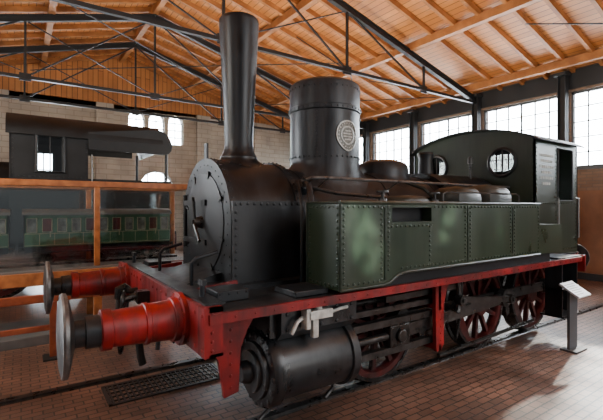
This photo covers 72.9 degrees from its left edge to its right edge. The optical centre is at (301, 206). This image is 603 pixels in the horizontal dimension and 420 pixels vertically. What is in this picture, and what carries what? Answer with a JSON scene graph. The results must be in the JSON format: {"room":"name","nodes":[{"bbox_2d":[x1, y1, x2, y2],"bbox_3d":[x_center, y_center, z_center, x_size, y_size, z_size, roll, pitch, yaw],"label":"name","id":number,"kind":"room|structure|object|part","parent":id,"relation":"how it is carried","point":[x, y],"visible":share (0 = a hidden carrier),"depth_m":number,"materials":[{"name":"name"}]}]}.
{"room":"museum","nodes":[
{"label":"museum","id":0,"kind":"room"},
{"bbox_2d":[9,99,289,250],"bbox_3d":[-6.551,-1.905,15.094,16.300,7.230,0.300,0,0,-35],"label":"wall","id":1,"kind":"structure","parent":0,"point":[182,158],"depth_m":16.02,"materials":[{"name":"beige brick"}]},
{"bbox_2d":[0,89,8,161],"bbox_3d":[-9.511,-0.990,12.779,0.560,5.400,0.157,0,0,-35],"label":"pilaster","id":2,"kind":"object","parent":1,"relation":"attached to","point":[4,102],"visible":0.4,"depth_m":12.80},
{"bbox_2d":[96,102,113,179],"bbox_3d":[-6.997,-0.990,14.507,0.560,5.400,0.157,0,0,-35],"label":"pilaster","id":3,"kind":"object","parent":1,"relation":"attached to","point":[104,165],"visible":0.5,"depth_m":14.45,"materials":[{"name":"beige brick"}]},
{"bbox_2d":[0,59,270,124],"bbox_3d":[-7.185,-4.388,14.426,14.300,2.123,0.077,0,0,-35],"label":"gable boarding","id":4,"kind":"object","parent":1,"relation":"attached to","point":[106,78],"visible":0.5,"depth_m":14.62,"materials":[{"name":"brown wood"}]},
{"bbox_2d":[128,113,143,126],"bbox_3d":[-6.203,-3.015,15.297,0.634,1.185,0.062,0,0,-35],"label":"window","id":5,"kind":"structure","parent":1,"relation":"in","point":[135,119],"depth_m":15.29,"materials":[{"name":"paint"}]},
{"bbox_2d":[141,172,170,181],"bbox_3d":[-5.601,-0.477,15.710,1.296,1.822,0.065,0,0,-35],"label":"window","id":6,"kind":"structure","parent":1,"relation":"in","point":[150,172],"depth_m":15.71,"materials":[{"name":"paint"}]},
{"bbox_2d":[149,116,163,132],"bbox_3d":[-5.601,-3.015,15.710,0.634,1.185,0.062,0,0,-35],"label":"window","id":7,"kind":"structure","parent":1,"relation":"in","point":[155,121],"depth_m":15.71,"materials":[{"name":"paint"}]},
{"bbox_2d":[168,119,181,144],"bbox_3d":[-5.000,-3.015,16.124,0.634,1.185,0.062,0,0,-35],"label":"window","id":8,"kind":"structure","parent":1,"relation":"in","point":[174,123],"depth_m":16.12,"materials":[{"name":"paint"}]},
{"bbox_2d":[196,115,210,163],"bbox_3d":[-3.989,-0.990,16.574,0.560,5.400,0.157,0,0,-35],"label":"pilaster","id":9,"kind":"object","parent":1,"relation":"attached to","point":[203,130],"visible":0.36,"depth_m":16.47,"materials":[{"name":"beige brick"}]},
{"bbox_2d":[253,123,265,163],"bbox_3d":[-1.846,-0.990,18.047,0.560,5.400,0.157,0,0,-35],"label":"pilaster","id":10,"kind":"object","parent":1,"relation":"attached to","point":[259,136],"visible":0.29,"depth_m":17.98,"materials":[{"name":"beige brick"}]},
{"bbox_2d":[0,0,602,130],"bbox_3d":[-0.598,-4.394,6.505,16.417,2.353,21.400,0,0,-35],"label":"ceiling","id":11,"kind":"structure","parent":0,"point":[481,45],"depth_m":10.55,"materials":[{"name":"brown wood"}]},
{"bbox_2d":[0,250,602,419],"bbox_3d":[-0.563,1.810,6.469,16.400,0.200,21.300,0,0,-35],"label":"floor","id":12,"kind":"structure","parent":0,"point":[527,376],"depth_m":3.91,"materials":[{"name":"brick"}]},
{"bbox_2d":[0,294,113,361],"bbox_3d":[-3.482,1.345,4.184,4.200,0.730,0.220,0,0,-35],"label":"barrier","id":13,"kind":"object","parent":12,"relation":"on","point":[29,299],"visible":0.25,"depth_m":4.54,"materials":[{"name":"brown wood"}]},
{"bbox_3d":[-3.482,1.360,4.184,4.200,0.060,0.040,0,0,-34],"label":"rail","id":14,"kind":"part","parent":13,"relation":"part of","materials":[{"name":"brown wood"}]},
{"bbox_3d":[-2.823,1.700,4.637,0.200,0.020,0.220,0,0,-34],"label":"foot plate","id":15,"kind":"part","parent":13,"relation":"part of","materials":[{"name":"black metal"}]},
{"bbox_3d":[-2.823,1.380,4.637,0.070,0.620,0.070,0,0,-34],"label":"post","id":16,"kind":"part","parent":13,"relation":"part of","materials":[{"name":"brown wood"}]},
{"bbox_3d":[-3.482,1.025,4.184,4.200,0.090,0.060,0,0,-34],"label":"rail","id":17,"kind":"part","parent":13,"relation":"part of","materials":[{"name":"brown wood"}]},
{"bbox_2d":[0,112,175,297],"bbox_3d":[-6.534,-0.164,7.583,7.620,3.753,2.860,0,0,-35],"label":"carriage","id":18,"kind":"object","parent":12,"relation":"on","point":[70,142],"visible":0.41,"depth_m":7.57,"materials":[{"name":"black metal"}]},
{"bbox_3d":[-6.056,-0.890,9.570,0.482,0.832,0.074,0,0,-34],"label":"window trim","id":19,"kind":"part","parent":18,"relation":"part of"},
{"bbox_3d":[-4.508,-0.951,7.316,0.477,0.677,0.075,0,0,-34],"label":"window trim","id":20,"kind":"part","parent":18,"relation":"part of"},
{"bbox_3d":[-5.974,0.840,6.839,7.500,0.540,0.040,0,0,-34],"label":"frame plate","id":21,"kind":"part","parent":18,"relation":"part of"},
{"bbox_3d":[-3.942,-0.340,7.678,0.026,1.300,0.026,0,0,33],"label":"grab rail","id":22,"kind":"part","parent":18,"relation":"part of","materials":[{"name":"metal"}]},
{"bbox_3d":[-4.312,-0.865,10.687,0.059,0.950,0.059,0,0,-34],"label":"roof post","id":23,"kind":"part","parent":18,"relation":"part of","materials":[{"name":"black metal"}]},
{"bbox_3d":[-2.828,-0.865,8.528,0.059,0.950,0.059,0,0,-34],"label":"roof post","id":24,"kind":"part","parent":18,"relation":"part of","materials":[{"name":"black metal"}]},
{"bbox_2d":[0,178,187,351],"bbox_3d":[-3.686,0.685,5.293,4.320,2.050,0.980,0,0,-35],"label":"display case","id":25,"kind":"object","parent":12,"relation":"on","point":[16,275],"visible":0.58,"depth_m":5.41,"materials":[{"name":"brown wood"}]},
{"bbox_2d":[0,209,14,253],"bbox_3d":[-4.519,0.390,4.721,1.960,0.730,0.440,0,0,-35],"label":"coach","id":26,"kind":"object","parent":25,"relation":"in","point":[4,213],"visible":1,"depth_m":5.08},
{"bbox_3d":[-3.420,0.890,4.906,4.320,0.160,0.040,0,0,-34],"label":"rail","id":27,"kind":"part","parent":25,"relation":"part of","materials":[{"name":"brown wood"}]},
{"bbox_3d":[-3.921,-0.300,5.635,4.320,0.080,0.070,0,0,-34],"label":"rail","id":28,"kind":"part","parent":25,"relation":"part of","materials":[{"name":"brown wood"}]},
{"bbox_3d":[-3.200,0.260,6.131,0.070,1.040,0.070,0,0,-34],"label":"corner post","id":29,"kind":"part","parent":25,"relation":"part of","materials":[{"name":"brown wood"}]},
{"bbox_3d":[-3.157,1.220,6.094,0.100,0.740,0.100,0,0,-34],"label":"case leg","id":30,"kind":"part","parent":25,"relation":"part of","materials":[{"name":"brown wood"}]},
{"bbox_3d":[-3.451,-0.300,4.951,4.320,0.080,0.070,0,0,-34],"label":"rail","id":31,"kind":"part","parent":25,"relation":"part of","materials":[{"name":"brown wood"}]},
{"bbox_2d":[18,209,172,263],"bbox_3d":[-2.870,0.390,5.854,1.960,0.730,0.440,0,0,-35],"label":"coach","id":32,"kind":"object","parent":25,"relation":"in","point":[47,232],"visible":0.91,"depth_m":5.62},
{"bbox_2d":[43,219,51,230],"bbox_3d":[-3.328,0.235,5.339,0.097,0.160,0.006,0,0,-34],"label":"curtain","id":33,"kind":"object","parent":32,"relation":"hanging from","point":[47,223],"depth_m":5.34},
{"bbox_2d":[86,218,93,229],"bbox_3d":[-2.915,0.235,5.623,0.097,0.160,0.006,0,0,-34],"label":"curtain","id":34,"kind":"object","parent":32,"relation":"hanging from","point":[89,221],"depth_m":5.62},
{"bbox_2d":[113,218,119,228],"bbox_3d":[-2.639,0.235,5.812,0.097,0.160,0.006,0,0,-34],"label":"curtain","id":35,"kind":"object","parent":32,"relation":"hanging from","point":[116,221],"depth_m":5.81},
{"bbox_2d":[150,217,155,227],"bbox_3d":[-2.225,0.235,6.097,0.097,0.160,0.006,0,0,-34],"label":"curtain","id":36,"kind":"object","parent":32,"relation":"hanging from","point":[152,219],"depth_m":6.10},
{"bbox_3d":[-2.730,0.260,5.447,0.070,1.040,0.070,0,0,-34],"label":"corner post","id":37,"kind":"part","parent":25,"relation":"part of","materials":[{"name":"brown wood"}]},
{"bbox_3d":[-2.749,1.220,5.500,0.100,0.740,0.100,0,0,-34],"label":"case leg","id":38,"kind":"part","parent":25,"relation":"part of","materials":[{"name":"brown wood"}]},
{"bbox_3d":[-2.170,0.260,6.839,0.070,1.040,0.070,0,0,-34],"label":"corner post","id":39,"kind":"part","parent":25,"relation":"part of","materials":[{"name":"brown wood"}]},
{"bbox_2d":[0,357,215,406],"bbox_3d":[-0.217,1.694,5.171,14.500,0.029,0.090,0,0,-35],"label":"rail","id":40,"kind":"object","parent":12,"relation":"on","point":[7,401],"visible":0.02,"depth_m":3.93,"materials":[{"name":"metal"}]},
{"bbox_2d":[101,362,219,406],"bbox_3d":[-1.313,1.702,3.976,1.100,0.013,0.440,0,0,-35],"label":"grate","id":41,"kind":"object","parent":12,"relation":"on","point":[111,402],"depth_m":3.92,"materials":[{"name":"grey metal"}]},
{"bbox_2d":[43,11,589,419],"bbox_3d":[0.880,-0.060,5.009,6.785,3.530,2.638,0,0,-35],"label":"locomotive","id":42,"kind":"object","parent":12,"relation":"on","point":[283,275],"visible":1,"depth_m":3.75,"materials":[{"name":"black metal"}]},
{"bbox_3d":[-1.236,0.604,3.555,0.130,0.012,2.480,0,0,-34],"label":"beam tread plate","id":43,"kind":"part","parent":42,"relation":"part of","materials":[{"name":"black paint"}]},
{"bbox_3d":[-1.192,0.140,4.180,0.040,0.520,0.040,0,0,-34],"label":"hinge post","id":44,"kind":"part","parent":42,"relation":"part of","materials":[{"name":"black metal"}]},
{"bbox_3d":[-1.034,0.639,3.694,0.360,0.029,1.320,0,0,-34],"label":"platform plate","id":45,"kind":"part","parent":42,"relation":"part of","materials":[{"name":"black paint"}]},
{"bbox_3d":[-0.928,0.110,3.683,0.101,0.402,0.258,0,0,-34],"label":"door handle","id":46,"kind":"part","parent":42,"relation":"part of","materials":[{"name":"metal"}]},
{"bbox_3d":[-0.915,0.140,3.776,0.030,0.900,0.900,0,0,-34],"label":"smokebox door","id":47,"kind":"part","parent":42,"relation":"part of","materials":[{"name":"black metal"}]},
{"bbox_3d":[-0.271,0.301,3.501,0.710,0.703,0.053,0,0,-34],"label":"plate","id":48,"kind":"part","parent":42,"relation":"part of","materials":[{"name":"black metal"}]},
{"bbox_3d":[0.473,-0.744,4.272,0.271,0.322,0.035,0,0,-34],"label":"maker plate","id":49,"kind":"part","parent":42,"relation":"part of","materials":[{"name":"metal"}]},
{"bbox_3d":[0.550,1.180,3.569,0.550,0.065,0.065,0,0,-34],"label":"piston rod","id":50,"kind":"part","parent":42,"relation":"part of","materials":[{"name":"metal"}]},
{"bbox_3d":[1.387,1.005,4.612,5.590,0.650,0.030,0,0,-34],"label":"frame plate","id":51,"kind":"part","parent":42,"relation":"part of","materials":[{"name":"red paint"}]},
{"bbox_3d":[1.401,-0.215,4.712,3.354,0.147,0.250,0,0,-34],"label":"handrail","id":52,"kind":"part","parent":42,"relation":"part of","materials":[{"name":"metal"}]},
{"bbox_3d":[1.057,-0.075,4.112,0.440,0.090,0.320,0,0,-34],"label":"tank lid","id":53,"kind":"part","parent":42,"relation":"part of","materials":[{"name":"metal"}]},
{"bbox_3d":[1.193,0.840,4.011,1.012,0.075,0.030,0,0,-32],"label":"radius rod","id":54,"kind":"part","parent":42,"relation":"part of","materials":[{"name":"metal"}]},
{"bbox_3d":[1.318,0.309,4.164,3.010,0.689,0.730,0,0,-34],"label":"tank","id":55,"kind":"part","parent":42,"relation":"part of","materials":[{"name":"green metal"}]},
{"bbox_3d":[2.181,-0.620,6.559,0.004,0.378,0.378,0,0,-34],"label":"pane","id":56,"kind":"part","parent":42,"relation":"part of","materials":[{"name":"clear glass"}]},
{"bbox_3d":[1.672,1.080,4.453,1.896,0.196,0.105,0,0,-34],"label":"coupling rod","id":57,"kind":"part","parent":42,"relation":"part of","materials":[{"name":"metal"}]},
{"bbox_3d":[1.653,1.130,4.330,2.074,0.304,0.105,0,0,-34],"label":"connecting rod","id":58,"kind":"part","parent":42,"relation":"part of","materials":[{"name":"metal"}]},
{"bbox_3d":[1.912,-0.097,4.263,1.397,0.114,0.018,0,0,-34],"label":"tank rail","id":59,"kind":"part","parent":42,"relation":"part of","materials":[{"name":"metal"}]},
{"bbox_3d":[2.066,1.025,4.523,1.080,0.220,0.105,0,0,-34],"label":"eccentric rod","id":60,"kind":"part","parent":42,"relation":"part of","materials":[{"name":"metal"}]},
{"bbox_3d":[2.178,1.480,4.688,1.901,0.104,0.044,0,0,-34],"label":"brake rod","id":61,"kind":"part","parent":42,"relation":"part of","materials":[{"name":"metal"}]},
{"bbox_3d":[2.792,-0.620,5.669,0.004,0.378,0.378,0,0,-34],"label":"pane","id":62,"kind":"part","parent":42,"relation":"part of","materials":[{"name":"clear glass"}]},
{"bbox_3d":[2.410,0.750,4.702,1.701,0.070,0.025,0,0,-34],"label":"reversing rod","id":63,"kind":"part","parent":42,"relation":"part of","materials":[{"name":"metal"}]},
{"bbox_3d":[2.867,1.080,5.274,1.396,0.196,0.105,0,0,-34],"label":"coupling rod","id":64,"kind":"part","parent":42,"relation":"part of","materials":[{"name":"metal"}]},
{"bbox_3d":[3.493,0.160,5.582,0.024,0.622,0.066,0,0,-34],"label":"grab rail","id":65,"kind":"part","parent":42,"relation":"part of","materials":[{"name":"metal"}]},
{"bbox_3d":[3.342,0.644,5.324,0.540,0.019,0.309,0,0,-34],"label":"cab step plate","id":66,"kind":"part","parent":42,"relation":"part of","materials":[{"name":"silver metal"}]},
{"bbox_3d":[3.732,-0.450,5.780,0.483,0.735,0.028,0,0,-34],"label":"opening trim","id":67,"kind":"part","parent":42,"relation":"part of","materials":[{"name":"black metal"}]},
{"bbox_3d":[3.494,-0.670,6.806,0.030,0.860,1.960,0,0,-34],"label":"cab frame","id":68,"kind":"part","parent":42,"relation":"part of","materials":[{"name":"black metal"}]},
{"bbox_3d":[4.004,0.160,5.933,0.024,0.622,0.066,0,0,-34],"label":"grab rail","id":69,"kind":"part","parent":42,"relation":"part of","materials":[{"name":"metal"}]},
{"bbox_2d":[363,121,370,161],"bbox_3d":[2.427,-0.755,15.501,0.320,4.930,0.280,0,0,-35],"label":"steel column","id":70,"kind":"structure","parent":12,"relation":"on","point":[365,131],"depth_m":15.47,"materials":[{"name":"black metal"}]},
{"bbox_2d":[0,14,369,129],"bbox_3d":[-4.537,-4.075,11.898,15.939,2.310,2.061,0,0,-35],"label":"roof truss","id":71,"kind":"object","parent":70,"relation":"on","point":[6,19],"visible":0.62,"depth_m":10.41,"materials":[{"name":"black metal"}]},
{"bbox_3d":[-6.391,-3.668,9.440,0.050,1.315,0.050,0,0,-34],"label":"post","id":72,"kind":"part","parent":71,"relation":"part of","materials":[{"name":"black metal"}]},
{"bbox_3d":[-6.391,-3.010,9.440,0.240,0.180,0.024,0,0,-34],"label":"gusset plate","id":73,"kind":"part","parent":71,"relation":"part of","materials":[{"name":"black metal"}]},
{"bbox_3d":[-3.985,-4.060,11.094,0.050,2.100,0.050,0,0,-34],"label":"post","id":74,"kind":"part","parent":71,"relation":"part of","materials":[{"name":"black metal"}]},
{"bbox_3d":[-3.985,-3.010,11.094,0.240,0.180,0.024,0,0,-34],"label":"gusset plate","id":75,"kind":"part","parent":71,"relation":"part of","materials":[{"name":"black metal"}]},
{"bbox_2d":[406,109,418,173],"bbox_3d":[3.719,-0.755,13.622,0.320,4.930,0.280,0,0,-35],"label":"steel column","id":76,"kind":"structure","parent":12,"relation":"on","point":[413,113],"depth_m":13.59,"materials":[{"name":"black metal"}]},
{"bbox_3d":[3.710,-3.185,13.616,0.300,0.070,0.280,0,0,-34],"label":"cap plate","id":77,"kind":"part","parent":76,"relation":"part of","materials":[{"name":"black metal"}]},
{"bbox_2d":[245,303,602,419],"bbox_3d":[0.638,1.694,3.927,14.500,0.029,0.090,0,0,-35],"label":"rail","id":78,"kind":"object","parent":12,"relation":"on","point":[319,399],"visible":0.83,"depth_m":4.14,"materials":[{"name":"metal"}]},
{"bbox_2d":[471,93,482,130],"bbox_3d":[5.010,-0.755,11.743,0.320,4.930,0.280,0,0,-35],"label":"steel column","id":79,"kind":"structure","parent":12,"relation":"on","point":[475,108],"depth_m":11.73,"materials":[{"name":"black metal"}]},
{"bbox_2d":[50,0,476,103],"bbox_3d":[-1.954,-4.075,8.140,15.939,2.310,2.061,0,0,-35],"label":"roof truss","id":80,"kind":"object","parent":79,"relation":"on","point":[363,21],"visible":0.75,"depth_m":8.98,"materials":[{"name":"black metal"}]},
{"bbox_3d":[-1.402,-4.060,7.336,0.050,2.100,0.050,0,0,-34],"label":"post","id":81,"kind":"part","parent":80,"relation":"part of","materials":[{"name":"black metal"}]},
{"bbox_2d":[0,6,461,121],"bbox_3d":[-2.652,-3.155,9.243,14.917,0.054,4.459,0,0,-35],"label":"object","id":82,"kind":"object","parent":80,"relation":"attached to","point":[72,6],"visible":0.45,"depth_m":9.22,"materials":[{"name":"black metal"}]},
{"bbox_3d":[-2.693,-3.140,9.215,0.024,0.024,7.178,0,0,17],"label":"tie rod","id":83,"kind":"part","parent":82,"relation":"part of","materials":[{"name":"black metal"}]},
{"bbox_3d":[-2.693,-3.170,9.215,7.178,0.024,0.024,0,0,4],"label":"tie rod","id":84,"kind":"part","parent":82,"relation":"part of","materials":[{"name":"black metal"}]},
{"bbox_3d":[1.642,-3.170,12.194,6.308,0.024,0.024,0,0,10],"label":"tie rod","id":85,"kind":"part","parent":82,"relation":"part of","materials":[{"name":"black metal"}]},
{"bbox_3d":[1.005,-3.668,8.990,0.050,1.315,0.050,0,0,-34],"label":"post","id":86,"kind":"part","parent":80,"relation":"part of","materials":[{"name":"black metal"}]},
{"bbox_3d":[1.005,-3.010,8.990,0.240,0.180,0.024,0,0,-34],"label":"gusset plate","id":87,"kind":"part","parent":80,"relation":"part of","materials":[{"name":"black metal"}]},
{"bbox_3d":[3.131,-3.321,10.451,0.050,0.622,0.050,0,0,-34],"label":"post","id":88,"kind":"part","parent":80,"relation":"part of","materials":[{"name":"black metal"}]},
{"bbox_3d":[5.002,-3.185,11.737,0.300,0.070,0.280,0,0,-34],"label":"cap plate","id":89,"kind":"part","parent":79,"relation":"part of","materials":[{"name":"black metal"}]},
{"bbox_2d":[553,71,570,190],"bbox_3d":[6.301,-0.755,9.864,0.320,4.930,0.280,0,0,-35],"label":"steel column","id":90,"kind":"structure","parent":12,"relation":"on","point":[562,77],"depth_m":9.86,"materials":[{"name":"black metal"}]},
{"bbox_3d":[6.293,-3.185,9.858,0.300,0.070,0.280,0,0,-34],"label":"cap plate","id":91,"kind":"part","parent":90,"relation":"part of","materials":[{"name":"black metal"}]},
{"bbox_2d":[559,281,590,353],"bbox_3d":[3.265,1.310,4.871,0.320,0.799,0.222,0,0,-35],"label":"stand","id":92,"kind":"object","parent":12,"relation":"on","point":[575,291],"visible":1,"depth_m":4.85,"materials":[{"name":"grey metal"}]},
{"bbox_3d":[3.257,1.700,4.883,0.280,0.020,0.180,0,0,-34],"label":"plate","id":93,"kind":"part","parent":92,"relation":"part of","materials":[{"name":"grey metal"}]},
{"bbox_3d":[3.265,0.985,4.871,0.320,0.149,0.222,0,0,-34],"label":"text panel","id":94,"kind":"part","parent":92,"relation":"part of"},
{"bbox_3d":[7.593,-0.755,7.985,0.320,4.930,0.280,0,0,-34],"label":"steel column","id":95,"kind":"structure","parent":12,"relation":"on","visible":0},
{"bbox_2d":[525,23,602,24],"bbox_3d":[0.628,-4.075,4.382,15.939,2.310,2.061,0,0,-35],"label":"roof truss","id":96,"kind":"object","parent":95,"relation":"on","point":[525,23],"visible":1,"depth_m":7.75,"materials":[{"name":"black metal"}]},
{"bbox_3d":[1.136,-0.755,17.380,0.320,4.930,0.280,0,0,-34],"label":"steel column","id":97,"kind":"structure","parent":12,"relation":"on","visible":0},
{"bbox_2d":[0,42,289,132],"bbox_3d":[-5.276,-4.075,12.973,15.939,2.310,0.110,0,0,-35],"label":"roof truss","id":98,"kind":"object","parent":97,"relation":"on","point":[9,51],"visible":0.7,"depth_m":12.72,"materials":[{"name":"black metal"}]},
{"bbox_3d":[-7.683,-3.668,11.319,0.050,1.315,0.050,0,0,-34],"label":"post","id":99,"kind":"part","parent":98,"relation":"part of","materials":[{"name":"black metal"}]},
{"bbox_3d":[-7.683,-3.010,11.319,0.240,0.180,0.024,0,0,-34],"label":"gusset plate","id":100,"kind":"part","parent":98,"relation":"part of","materials":[{"name":"black metal"}]},
{"bbox_3d":[-5.276,-4.060,12.973,0.050,2.100,0.050,0,0,-34],"label":"post","id":101,"kind":"part","parent":98,"relation":"part of","materials":[{"name":"black metal"}]},
{"bbox_3d":[-2.870,-3.668,14.627,0.050,1.315,0.050,0,0,-34],"label":"post","id":102,"kind":"part","parent":98,"relation":"part of","materials":[{"name":"black metal"}]},
{"bbox_2d":[359,63,602,190],"bbox_3d":[5.989,-0.830,10.972,0.300,5.080,21.300,0,0,-35],"label":"wall","id":103,"kind":"structure","parent":0,"point":[587,179],"depth_m":10.48,"materials":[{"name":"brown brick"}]},
{"bbox_2d":[373,126,409,174],"bbox_3d":[3.287,-1.840,14.709,0.200,1.900,2.220,0,0,-35],"label":"window","id":104,"kind":"structure","parent":103,"relation":"in","point":[401,129],"depth_m":14.74,"materials":[{"name":"paint"}]},
{"bbox_2d":[421,114,470,145],"bbox_3d":[4.578,-1.840,12.830,0.200,1.900,2.220,0,0,-35],"label":"window","id":105,"kind":"structure","parent":103,"relation":"in","point":[467,115],"depth_m":13.15,"materials":[{"name":"paint"}]},
{"bbox_2d":[359,64,602,134],"bbox_3d":[5.929,-3.075,10.748,0.048,0.450,21.000,0,0,-35],"label":"trim","id":106,"kind":"structure","parent":103,"relation":"attached to","point":[593,74],"depth_m":11.26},
{"bbox_2d":[484,96,556,137],"bbox_3d":[5.870,-1.840,10.951,0.200,1.900,2.220,0,0,-35],"label":"window","id":107,"kind":"structure","parent":103,"relation":"in","point":[554,97],"depth_m":10.97,"materials":[{"name":"paint"}]},
{"bbox_2d":[571,86,602,169],"bbox_3d":[7.161,-1.840,9.072,0.200,1.900,2.220,0,0,-35],"label":"window","id":108,"kind":"structure","parent":103,"relation":"in","point":[593,166],"depth_m":9.72,"materials":[{"name":"paint"}]},
{"bbox_3d":[7.145,-0.920,9.060,0.160,0.060,2.220,0,0,-34],"label":"sill","id":109,"kind":"part","parent":108,"relation":"part of","materials":[{"name":"paint"}]},
{"bbox_2d":[577,190,602,274],"bbox_3d":[5.929,0.660,10.748,0.048,2.100,21.000,0,0,-35],"label":"panelling","id":110,"kind":"object","parent":103,"relation":"attached to","point":[591,201],"depth_m":9.49,"materials":[{"name":"brown wood"}]},
{"bbox_2d":[578,272,602,281],"bbox_3d":[5.896,1.630,10.726,0.029,0.160,21.000,0,0,-35],"label":"baseboard","id":111,"kind":"structure","parent":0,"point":[585,276],"depth_m":9.49,"materials":[{"name":"black wood"}]}
]}

